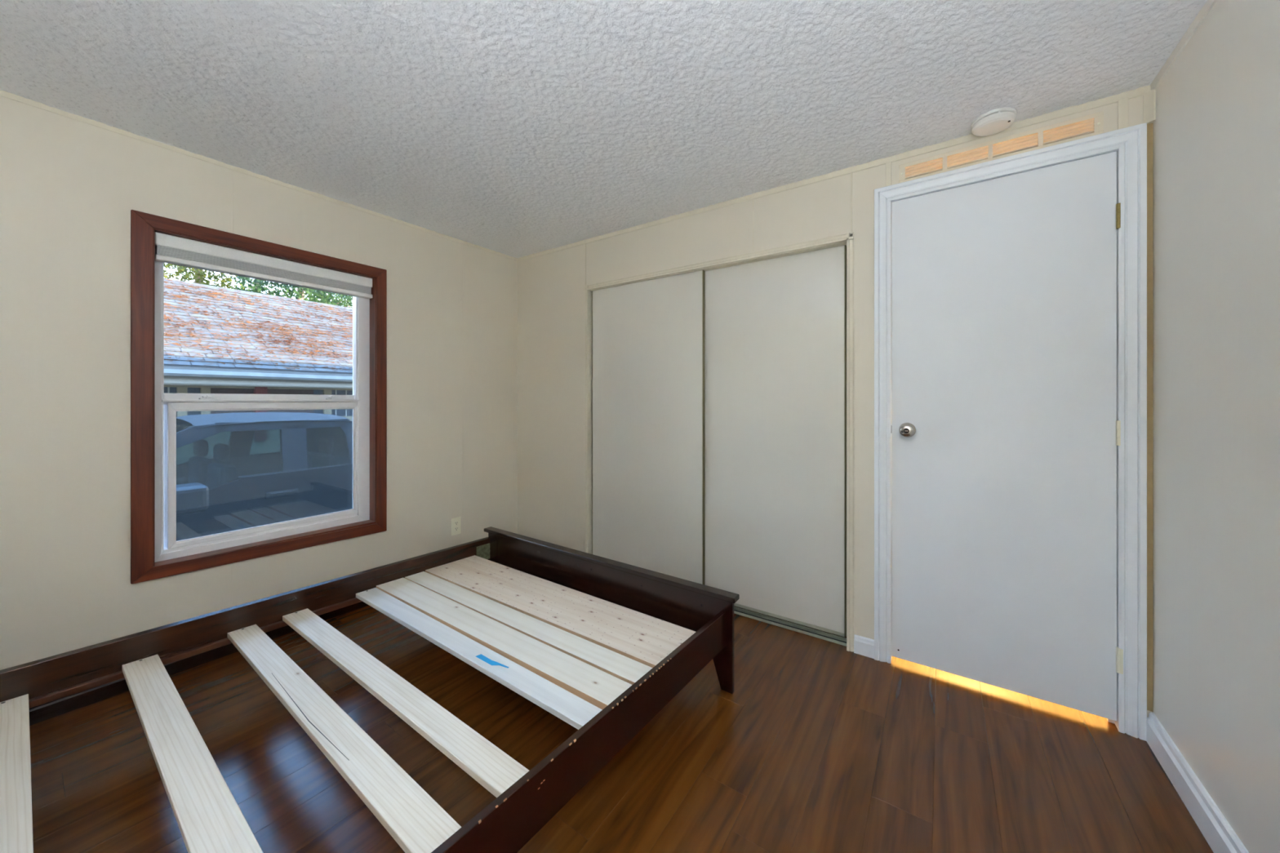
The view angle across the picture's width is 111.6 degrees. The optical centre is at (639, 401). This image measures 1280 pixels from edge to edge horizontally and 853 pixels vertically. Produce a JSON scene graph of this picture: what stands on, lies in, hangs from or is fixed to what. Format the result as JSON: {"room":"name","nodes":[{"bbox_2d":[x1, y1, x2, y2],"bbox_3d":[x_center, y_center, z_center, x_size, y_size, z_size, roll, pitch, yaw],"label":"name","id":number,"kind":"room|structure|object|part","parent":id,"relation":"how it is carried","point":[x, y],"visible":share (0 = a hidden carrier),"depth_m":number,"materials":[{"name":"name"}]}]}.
{"room":"bedroom","nodes":[
{"label":"bedroom","id":0,"kind":"room"},
{"bbox_2d":[0,95,517,670],"bbox_3d":[-1.728,0.365,2.425,0.132,3.130,4.300,0,0,35],"label":"wall","id":1,"kind":"structure","parent":0,"point":[69,188],"depth_m":1.77,"materials":[{"name":"paint"}]},
{"bbox_2d":[29,601,368,725],"bbox_3d":[-1.897,1.145,2.056,0.012,0.070,3.300,0,0,35],"label":"baseboard","id":2,"kind":"structure","parent":1,"relation":"attached to","point":[39,713],"depth_m":1.75,"materials":[{"name":"brown wood"}]},
{"bbox_2d":[130,209,386,584],"bbox_3d":[-1.854,-0.004,2.227,0.148,1.557,0.996,0,0,35],"label":"window","id":3,"kind":"structure","parent":1,"relation":"in","point":[156,553],"depth_m":2.02,"materials":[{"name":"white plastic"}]},
{"bbox_3d":[-2.066,-0.017,1.806,0.018,1.528,0.062,0,0,35],"label":"casing","id":4,"kind":"part","parent":3,"relation":"part of","materials":[{"name":"brown wood"}]},
{"bbox_3d":[-2.126,-0.011,1.906,0.066,1.439,0.034,0,0,35],"label":"vinyl frame","id":5,"kind":"part","parent":3,"relation":"part of","materials":[{"name":"white plastic"}]},
{"bbox_3d":[-2.125,0.325,1.953,0.010,0.669,0.016,0,0,35],"label":"screen frame","id":6,"kind":"part","parent":3,"relation":"part of","materials":[{"name":"white plastic"}]},
{"bbox_3d":[-2.091,0.331,1.939,0.026,0.649,0.020,0,0,35],"label":"sash","id":7,"kind":"part","parent":3,"relation":"part of","materials":[{"name":"white plastic"}]},
{"bbox_3d":[-1.800,0.735,2.191,0.018,0.078,0.993,0,0,35],"label":"casing","id":8,"kind":"part","parent":3,"relation":"part of","materials":[{"name":"brown wood"}]},
{"bbox_3d":[-1.907,-0.010,2.254,0.022,0.051,0.814,0,0,35],"label":"sash","id":9,"kind":"part","parent":3,"relation":"part of","materials":[{"name":"white plastic"}]},
{"bbox_3d":[-1.800,-0.755,2.191,0.018,0.056,0.993,0,0,35],"label":"casing","id":10,"kind":"part","parent":3,"relation":"part of","materials":[{"name":"brown wood"}]},
{"bbox_3d":[-1.877,-0.002,2.237,0.042,0.011,0.790,0,0,35],"label":"meeting rail","id":11,"kind":"part","parent":3,"relation":"part of","materials":[{"name":"white plastic"}]},
{"bbox_3d":[-1.885,0.689,2.254,0.066,0.042,0.877,0,0,35],"label":"vinyl frame","id":12,"kind":"part","parent":3,"relation":"part of","materials":[{"name":"white plastic"}]},
{"bbox_3d":[-1.874,0.022,2.252,0.026,0.036,0.780,0,0,35],"label":"sash","id":13,"kind":"part","parent":3,"relation":"part of","materials":[{"name":"white plastic"}]},
{"bbox_3d":[-1.874,0.646,2.252,0.026,0.021,0.779,0,0,35],"label":"sash","id":14,"kind":"part","parent":3,"relation":"part of","materials":[{"name":"white plastic"}]},
{"bbox_2d":[155,231,373,298],"bbox_3d":[-1.836,-0.663,2.218,0.048,0.116,0.864,0,0,35],"label":"window shade","id":15,"kind":"object","parent":3,"relation":"attached to","point":[169,249],"visible":0.89,"depth_m":2.12,"materials":[{"name":"fabric"}]},
{"bbox_3d":[-1.835,-0.615,2.219,0.048,0.022,0.862,0,0,35],"label":"rail","id":16,"kind":"part","parent":15,"relation":"part of","materials":[{"name":"fabric"}]},
{"bbox_3d":[-1.661,0.331,2.560,0.026,0.650,0.034,0,0,35],"label":"sash","id":17,"kind":"part","parent":3,"relation":"part of","materials":[{"name":"white plastic"}]},
{"bbox_3d":[-1.653,-0.011,2.589,0.066,1.440,0.066,0,0,35],"label":"vinyl frame","id":18,"kind":"part","parent":3,"relation":"part of","materials":[{"name":"white plastic"}]},
{"bbox_3d":[-1.533,-0.004,2.577,0.018,1.554,0.056,0,0,35],"label":"casing","id":19,"kind":"part","parent":3,"relation":"part of","materials":[{"name":"brown wood"}]},
{"bbox_2d":[0,90,517,260],"bbox_3d":[-1.899,-1.110,2.057,0.006,0.079,3.300,0,0,35],"label":"trim","id":20,"kind":"structure","parent":1,"relation":"attached to","point":[10,95],"depth_m":1.98,"materials":[{"name":"beige paint"}]},
{"bbox_2d":[451,516,461,535],"bbox_3d":[-1.259,0.856,2.981,0.008,0.116,0.072,0,0,35],"label":"wall outlet","id":21,"kind":"object","parent":1,"relation":"attached to","point":[456,522],"visible":1,"depth_m":2.98,"materials":[{"name":"white plastic"}]},
{"bbox_2d":[0,0,1207,257],"bbox_3d":[-0.528,-1.154,1.109,3.561,0.171,3.522,0,0,35],"label":"ceiling","id":22,"kind":"structure","parent":0,"point":[514,128],"depth_m":1.50,"materials":[{"name":"white paint"}]},
{"bbox_2d":[970,106,1017,136],"bbox_3d":[1.379,-1.083,1.700,0.140,0.038,0.140,0,0,35],"label":"smoke detector","id":23,"kind":"object","parent":22,"relation":"attached to","point":[993,122],"visible":1,"depth_m":1.67,"materials":[{"name":"white plastic"}]},
{"bbox_2d":[29,604,1213,852],"bbox_3d":[-0.181,1.210,1.628,3.561,0.060,4.750,0,0,35],"label":"floor","id":24,"kind":"structure","parent":0,"point":[818,745],"depth_m":1.42,"materials":[{"name":"brown wood"}]},
{"bbox_2d":[0,526,739,852],"bbox_3d":[-0.928,0.730,1.439,1.819,0.900,2.153,0,0,35],"label":"frame","id":25,"kind":"object","parent":24,"relation":"on","point":[601,645],"visible":1,"depth_m":1.48,"materials":[{"name":"wood"}]},
{"bbox_3d":[-1.597,0.920,1.895,0.023,0.138,2.103,0,0,38],"label":"rail","id":26,"kind":"part","parent":25,"relation":"part of","materials":[{"name":"brown wood"}]},
{"bbox_3d":[-0.908,0.997,2.705,0.088,0.366,0.019,0,0,36],"label":"leg","id":27,"kind":"part","parent":25,"relation":"part of","materials":[{"name":"brown wood"}]},
{"bbox_3d":[-0.281,0.920,0.956,0.023,0.138,2.056,0,0,37],"label":"rail","id":28,"kind":"part","parent":25,"relation":"part of","materials":[{"name":"brown wood"}]},
{"bbox_3d":[-0.289,0.922,2.250,1.496,0.238,0.015,0,0,36],"label":"footboard","id":29,"kind":"part","parent":25,"relation":"part of","materials":[{"name":"brown wood"}]},
{"bbox_3d":[0.341,0.992,1.785,0.090,0.377,0.019,0,0,36],"label":"leg","id":30,"kind":"part","parent":25,"relation":"part of","materials":[{"name":"brown wood"}]},
{"bbox_2d":[517,88,1155,717],"bbox_3d":[0.432,0.015,2.496,3.341,2.330,0.123,0,0,35],"label":"wall","id":31,"kind":"structure","parent":0,"point":[551,292],"depth_m":2.58,"materials":[{"name":"paint"}]},
{"bbox_2d":[591,270,705,585],"bbox_3d":[0.023,0.198,2.769,0.848,1.914,0.025,0,0,35],"label":"door","id":32,"kind":"structure","parent":31,"relation":"in","point":[648,337],"depth_m":2.72,"materials":[{"name":"wood"}]},
{"bbox_2d":[584,231,853,652],"bbox_3d":[0.339,0.193,2.563,1.683,1.974,0.109,0,0,35],"label":"trim","id":33,"kind":"structure","parent":31,"relation":"attached to","point":[847,239],"depth_m":2.24,"materials":[{"name":"wood"}]},
{"bbox_2d":[705,244,846,636],"bbox_3d":[0.679,0.195,2.350,0.794,1.908,0.023,0,0,35],"label":"door","id":34,"kind":"structure","parent":31,"relation":"in","point":[775,328],"depth_m":2.30,"materials":[{"name":"wood"}]},
{"bbox_3d":[0.673,1.140,2.341,0.782,0.016,0.002,0,0,35],"label":"rail","id":35,"kind":"part","parent":34,"relation":"part of","materials":[{"name":"metal"}]},
{"bbox_2d":[516,85,1150,262],"bbox_3d":[0.409,-1.111,2.462,3.341,0.077,0.006,0,0,35],"label":"trim","id":36,"kind":"structure","parent":31,"relation":"attached to","point":[1140,91],"depth_m":2.00,"materials":[{"name":"beige paint"}]},
{"bbox_2d":[853,634,874,658],"bbox_3d":[1.042,1.139,2.020,0.087,0.082,0.012,0,0,35],"label":"baseboard","id":37,"kind":"structure","parent":31,"relation":"attached to","point":[863,646],"depth_m":2.02,"materials":[{"name":"white paint"}]},
{"bbox_2d":[898,111,1103,182],"bbox_3d":[1.422,-1.009,1.766,0.638,0.084,0.023,0,0,35],"label":"air vent","id":38,"kind":"object","parent":31,"relation":"in","point":[1080,127],"visible":1,"depth_m":1.73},
{"bbox_2d":[891,151,1123,720],"bbox_3d":[1.417,0.126,1.746,0.718,2.049,0.106,0,0,35],"label":"door","id":39,"kind":"structure","parent":31,"relation":"in","point":[1006,434],"depth_m":1.73,"materials":[{"name":"paint"}]},
{"bbox_3d":[1.166,0.128,1.901,0.065,0.065,0.066,0,0,35],"label":"knob","id":40,"kind":"part","parent":39,"relation":"part of","materials":[{"name":"silver metal"}]},
{"bbox_2d":[874,122,1146,741],"bbox_3d":[1.447,0.106,1.797,0.839,2.147,0.118,0,0,35],"label":"trim","id":41,"kind":"structure","parent":31,"relation":"attached to","point":[1130,143],"depth_m":1.55,"materials":[{"name":"white paint"}]},
{"bbox_3d":[1.101,0.106,1.976,0.066,2.147,0.018,0,0,35],"label":"casing","id":42,"kind":"part","parent":41,"relation":"part of","materials":[{"name":"white paint"}]},
{"bbox_3d":[1.419,-0.934,1.756,0.839,0.066,0.018,0,0,35],"label":"head casing","id":43,"kind":"part","parent":41,"relation":"part of","materials":[{"name":"white paint"}]},
{"bbox_3d":[1.736,0.106,1.536,0.066,2.147,0.018,0,0,35],"label":"casing","id":44,"kind":"part","parent":41,"relation":"part of","materials":[{"name":"white paint"}]},
{"bbox_3d":[1.768,-1.021,1.511,0.023,0.108,0.023,0,0,35],"label":"corner molding","id":45,"kind":"part","parent":31,"relation":"part of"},
{"bbox_2d":[1152,0,1279,852],"bbox_3d":[0.917,0.015,0.174,0.100,2.330,3.410,0,0,35],"label":"wall","id":46,"kind":"structure","parent":0,"point":[1216,125],"depth_m":1.14,"materials":[{"name":"paint"}]},
{"bbox_2d":[1150,0,1217,90],"bbox_3d":[0.841,-1.087,0.160,0.010,0.087,3.300,0,0,35],"label":"trim","id":47,"kind":"structure","parent":46,"relation":"attached to","point":[1205,10],"depth_m":1.31,"materials":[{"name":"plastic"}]},
{"bbox_2d":[1146,711,1248,852],"bbox_3d":[0.835,1.130,0.161,0.020,0.100,3.294,0,0,35],"label":"baseboard","id":48,"kind":"structure","parent":46,"relation":"attached to","point":[1220,837],"depth_m":1.24,"materials":[{"name":"white paint"}]},
{"label":"outside","id":49,"kind":"structure","parent":0,"visible":0},
{"bbox_3d":[-10.512,2.110,12.460,54.000,0.300,64.000,0,0,35],"label":"ground","id":50,"kind":"structure","parent":49,"visible":0},
{"bbox_2d":[164,262,172,275],"bbox_3d":[-13.133,-2.144,10.354,3.653,8.209,3.498,0,0,35],"label":"tree","id":51,"kind":"object","parent":50,"relation":"on","point":[166,264],"visible":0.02,"depth_m":11.01,"materials":[{"name":"green plant"}]},
{"bbox_2d":[164,262,244,289],"bbox_3d":[-14.808,-2.918,14.329,3.251,9.758,3.418,0,0,35],"label":"tree","id":52,"kind":"object","parent":50,"relation":"on","point":[199,276],"visible":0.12,"depth_m":14.22,"materials":[{"name":"green plant"}]},
{"bbox_2d":[224,274,283,297],"bbox_3d":[-16.762,-3.886,19.096,3.652,11.692,3.181,0,0,35],"label":"tree","id":53,"kind":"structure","parent":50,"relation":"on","point":[244,279],"depth_m":18.63,"materials":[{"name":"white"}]},
{"bbox_2d":[164,278,352,465],"bbox_3d":[-6.515,-0.063,9.389,6.070,4.046,12.500,0,0,35],"label":"neighbor house","id":54,"kind":"structure","parent":50,"relation":"on","point":[217,340],"depth_m":6.62,"materials":[{"name":"beige"}]},
{"bbox_3d":[-5.526,0.180,6.338,0.090,0.800,0.134,0,0,35],"label":"porch post","id":55,"kind":"part","parent":54,"relation":"part of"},
{"bbox_3d":[-5.540,0.035,6.431,0.040,0.430,1.195,0,0,35],"label":"porch panel","id":56,"kind":"part","parent":54,"relation":"part of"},
{"bbox_2d":[176,412,352,541],"bbox_3d":[-4.119,1.038,3.995,2.410,1.845,6.160,0,0,35],"label":"vehicle","id":57,"kind":"object","parent":50,"relation":"on","point":[311,473],"visible":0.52,"depth_m":3.90,"materials":[{"name":"paint"}]},
{"bbox_3d":[-4.427,0.218,4.823,0.078,0.075,0.970,0,0,35],"label":"roof rail","id":58,"kind":"part","parent":57,"relation":"part of","materials":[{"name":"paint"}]},
{"bbox_2d":[176,482,208,515],"bbox_3d":[-3.365,0.720,3.231,0.300,0.200,0.200,0,0,35],"label":"mirror","id":59,"kind":"object","parent":57,"relation":"attached to","point":[191,498],"depth_m":3.16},
{"bbox_3d":[-4.353,0.880,4.316,0.440,1.000,0.120,0,0,35],"label":"seat","id":60,"kind":"part","parent":57,"relation":"part of","materials":[{"name":"grey"}]},
{"bbox_3d":[-3.737,0.880,3.889,0.440,1.000,0.120,0,0,35],"label":"seat","id":61,"kind":"part","parent":57,"relation":"part of","materials":[{"name":"grey"}]},
{"bbox_3d":[-5.134,1.055,4.102,0.060,0.950,3.180,0,0,35],"label":"door panel","id":62,"kind":"part","parent":57,"relation":"part of","materials":[{"name":"paint"}]},
{"bbox_3d":[-3.829,0.193,4.415,1.510,0.155,1.220,0,0,35],"label":"roof panel","id":63,"kind":"part","parent":57,"relation":"part of","materials":[{"name":"paint"}]},
{"bbox_3d":[-3.662,1.055,3.083,0.060,0.950,3.180,0,0,35],"label":"door panel","id":64,"kind":"part","parent":57,"relation":"part of","materials":[{"name":"paint"}]},
{"bbox_3d":[-3.236,0.218,3.998,0.078,0.075,0.970,0,0,35],"label":"roof rail","id":65,"kind":"part","parent":57,"relation":"part of","materials":[{"name":"metal"}]},
{"bbox_3d":[-3.120,0.808,3.796,0.020,0.055,0.230,0,0,35],"label":"door handle","id":66,"kind":"part","parent":57,"relation":"part of","materials":[{"name":"paint"}]},
{"bbox_3d":[-3.898,0.880,4.973,0.440,1.000,0.120,0,0,35],"label":"seat","id":67,"kind":"part","parent":57,"relation":"part of","materials":[{"name":"grey"}]},
{"bbox_3d":[-3.281,0.880,4.547,0.440,1.000,0.120,0,0,35],"label":"seat","id":68,"kind":"part","parent":57,"relation":"part of","materials":[{"name":"grey"}]},
{"bbox_2d":[235,277,351,306],"bbox_3d":[-11.063,-2.404,14.266,3.730,8.728,3.594,0,0,35],"label":"tree","id":69,"kind":"object","parent":50,"relation":"on","point":[300,293],"visible":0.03,"depth_m":13.53,"materials":[{"name":"green plant"}]},
{"bbox_2d":[276,284,352,307],"bbox_3d":[-12.825,-3.191,17.753,3.458,10.303,3.574,0,0,35],"label":"tree","id":70,"kind":"object","parent":50,"relation":"on","point":[335,297],"visible":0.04,"depth_m":17.67,"materials":[{"name":"green plant"}]},
{"bbox_2d":[331,295,352,307],"bbox_3d":[-14.808,-3.855,22.959,3.678,11.632,3.442,0,0,35],"label":"tree","id":71,"kind":"object","parent":50,"relation":"on","point":[350,295],"visible":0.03,"depth_m":22.48,"materials":[{"name":"green plant"}]}
]}

